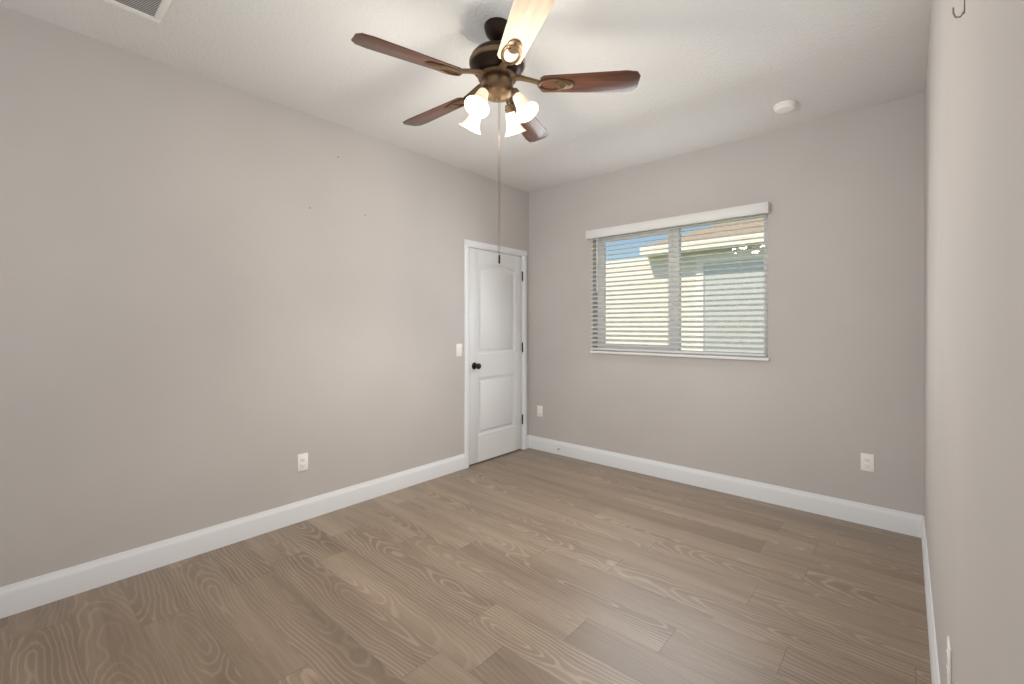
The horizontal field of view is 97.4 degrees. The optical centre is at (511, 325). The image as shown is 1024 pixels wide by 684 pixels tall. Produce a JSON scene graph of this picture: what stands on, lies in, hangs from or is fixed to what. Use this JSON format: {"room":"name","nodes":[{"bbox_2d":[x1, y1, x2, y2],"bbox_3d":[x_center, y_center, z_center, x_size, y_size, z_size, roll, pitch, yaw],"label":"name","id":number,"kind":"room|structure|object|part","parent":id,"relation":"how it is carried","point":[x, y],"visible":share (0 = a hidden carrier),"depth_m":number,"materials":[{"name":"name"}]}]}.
{"room":"empty bedroom","nodes":[
{"label":"empty bedroom","id":0,"kind":"room"},
{"bbox_2d":[0,5,528,586],"bbox_3d":[-1.402,-0.065,3.165,0.180,2.740,4.920,0,0,41],"label":"wall","id":1,"kind":"structure","parent":0,"point":[208,317],"depth_m":2.58,"materials":[{"name":"paint"}]},
{"bbox_2d":[0,454,465,618],"bbox_3d":[-1.637,1.238,2.749,0.014,0.135,3.664,0,0,41],"label":"baseboard","id":2,"kind":"structure","parent":1,"relation":"attached to","point":[24,595],"depth_m":2.55,"materials":[{"name":"white wood"}]},
{"bbox_2d":[297,453,307,471],"bbox_3d":[-1.404,0.915,3.021,0.008,0.115,0.070,0,0,41],"label":"electrical outlet","id":3,"kind":"object","parent":1,"relation":"attached to","point":[302,462],"visible":1,"depth_m":3.02,"materials":[{"name":"white plastic"}]},
{"bbox_2d":[456,344,461,356],"bbox_3d":[-0.476,0.218,4.077,0.012,0.115,0.070,0,0,41],"label":"light switch","id":4,"kind":"object","parent":1,"relation":"attached to","point":[458,349],"visible":1,"depth_m":4.07,"materials":[{"name":"white plastic"}]},
{"bbox_2d":[464,239,526,467],"bbox_3d":[-0.199,0.254,4.512,0.176,2.102,0.896,0,0,41],"label":"door frame","id":5,"kind":"structure","parent":1,"relation":"attached to","point":[476,244],"depth_m":4.31,"materials":[{"name":"white wood"}]},
{"bbox_2d":[469,248,522,464],"bbox_3d":[-0.127,0.281,4.462,0.109,2.023,0.782,0,0,41],"label":"door","id":6,"kind":"structure","parent":1,"relation":"in","point":[495,361],"depth_m":4.44,"materials":[{"name":"white wood"}]},
{"bbox_2d":[0,448,931,683],"bbox_3d":[-0.155,1.355,2.074,3.455,0.100,4.920,0,0,41],"label":"floor","id":7,"kind":"structure","parent":0,"point":[527,566],"depth_m":2.15,"materials":[{"name":"laminate"}]},
{"bbox_2d":[0,0,931,191],"bbox_3d":[-0.155,-1.485,2.074,3.455,0.100,4.920,0,0,41],"label":"ceiling","id":8,"kind":"structure","parent":0,"point":[714,72],"depth_m":2.45,"materials":[{"name":"white paint"}]},
{"bbox_2d":[103,0,171,23],"bbox_3d":[-1.626,-1.431,1.893,0.360,0.009,0.300,0,0,41],"label":"ceiling vent","id":9,"kind":"object","parent":8,"relation":"in","point":[154,10],"visible":1,"depth_m":2.02,"materials":[{"name":"white metal"}]},
{"bbox_2d":[351,0,640,263],"bbox_3d":[-0.110,-0.865,2.179,1.242,1.140,1.291,0,0,41],"label":"fan","id":10,"kind":"object","parent":8,"relation":"hanging from","point":[497,63],"visible":1,"depth_m":2.08,"materials":[{"name":"brown wood"}]},
{"bbox_3d":[-0.437,-1.150,1.915,0.463,0.006,0.138,0,12,-33],"label":"blade","id":11,"kind":"part","parent":10,"relation":"part of","materials":[{"name":"brown wood"}]},
{"bbox_3d":[-0.408,-1.150,2.428,0.463,0.006,0.138,0,12,39],"label":"blade","id":12,"kind":"part","parent":10,"relation":"part of","materials":[{"name":"brown wood"}]},
{"label":"blade","id":13,"kind":"part","parent":10,"relation":"part of","materials":[{"name":"brown wood"}]},
{"bbox_3d":[0.042,-1.150,1.730,0.138,0.006,0.463,12,-3,-14],"label":"blade","id":14,"kind":"part","parent":10,"relation":"part of","materials":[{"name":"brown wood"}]},
{"label":"blade","id":15,"kind":"part","parent":10,"relation":"part of","materials":[{"name":"brown wood"}]},
{"bbox_2d":[773,100,796,113],"bbox_3d":[1.774,-1.414,2.923,0.132,0.042,0.132,0,0,41],"label":"smoke detector","id":16,"kind":"object","parent":8,"relation":"attached to","point":[785,107],"visible":1,"depth_m":2.89,"materials":[{"name":"white plastic"}]},
{"bbox_2d":[529,93,923,515],"bbox_3d":[1.413,-0.065,3.864,3.135,2.740,0.160,0,0,41],"label":"wall","id":17,"kind":"structure","parent":0,"point":[826,395],"depth_m":3.25,"materials":[{"name":"paint"}]},
{"bbox_2d":[537,405,542,416],"bbox_3d":[0.292,0.895,4.734,0.070,0.115,0.008,0,0,41],"label":"electrical outlet","id":18,"kind":"object","parent":17,"relation":"attached to","point":[540,411],"visible":1,"depth_m":4.72,"materials":[{"name":"white plastic"}]},
{"bbox_2d":[590,350,769,360],"bbox_3d":[1.355,0.246,3.848,1.514,0.022,0.117,0,0,41],"label":"window sill","id":19,"kind":"structure","parent":17,"relation":"attached to","point":[689,355],"depth_m":3.71,"materials":[{"name":"white wood"}]},
{"bbox_2d":[597,213,767,356],"bbox_3d":[1.411,-0.315,3.912,1.490,1.140,0.069,0,0,41],"label":"window","id":20,"kind":"structure","parent":17,"relation":"in","point":[765,217],"depth_m":3.89,"materials":[{"name":"clear glass"}]},
{"bbox_2d":[586,201,769,355],"bbox_3d":[1.308,-0.342,3.816,1.546,1.134,0.074,0,0,41],"label":"window blinds","id":21,"kind":"object","parent":20,"relation":"attached to","point":[733,213],"visible":0.98,"depth_m":3.71,"materials":[{"name":"white plastic"}]},
{"bbox_2d":[529,435,922,537],"bbox_3d":[1.355,1.238,3.799,3.135,0.135,0.014,0,0,41],"label":"baseboard","id":22,"kind":"structure","parent":17,"relation":"attached to","point":[902,522],"depth_m":3.40,"materials":[{"name":"white wood"}]},
{"bbox_2d":[861,453,873,471],"bbox_3d":[2.330,0.895,2.950,0.070,0.115,0.008,0,0,41],"label":"electrical outlet","id":23,"kind":"object","parent":17,"relation":"attached to","point":[867,462],"visible":1,"depth_m":2.95,"materials":[{"name":"white plastic"}]},
{"bbox_2d":[924,0,1023,683],"bbox_3d":[1.085,-0.065,0.988,0.160,2.740,4.920,0,0,41],"label":"wall","id":24,"kind":"structure","parent":0,"point":[974,303],"depth_m":0.73,"materials":[{"name":"paint"}]},
{"bbox_2d":[921,516,939,683],"bbox_3d":[1.019,1.238,1.046,0.014,0.135,4.600,0,0,41],"label":"baseboard","id":25,"kind":"structure","parent":24,"relation":"attached to","point":[935,674],"depth_m":1.88,"materials":[{"name":"white wood"}]},
{"bbox_2d":[946,636,951,683],"bbox_3d":[1.100,0.855,1.134,0.008,0.115,0.070,0,0,41],"label":"electrical outlet","id":26,"kind":"object","parent":24,"relation":"attached to","point":[949,664],"visible":0.98,"depth_m":1.12,"materials":[{"name":"white plastic"}]},
{"bbox_2d":[952,0,964,17],"bbox_3d":[0.860,-0.619,0.866,0.019,0.052,0.012,0,0,41],"label":"hook","id":27,"kind":"object","parent":24,"relation":"attached to","point":[955,16],"visible":0.98,"depth_m":0.86,"materials":[{"name":"silver metal"}]},
{"label":"outside","id":28,"kind":"structure","parent":0,"visible":0},
{"bbox_3d":[11.991,1.605,18.327,60.000,0.100,35.540,0,0,41],"label":"ground","id":29,"kind":"structure","parent":28,"visible":0},
{"bbox_2d":[606,218,763,352],"bbox_3d":[4.832,-1.245,12.427,21.000,5.700,5.450,0,0,41],"label":"house","id":30,"kind":"structure","parent":29,"relation":"on","point":[700,278],"depth_m":9.94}
]}

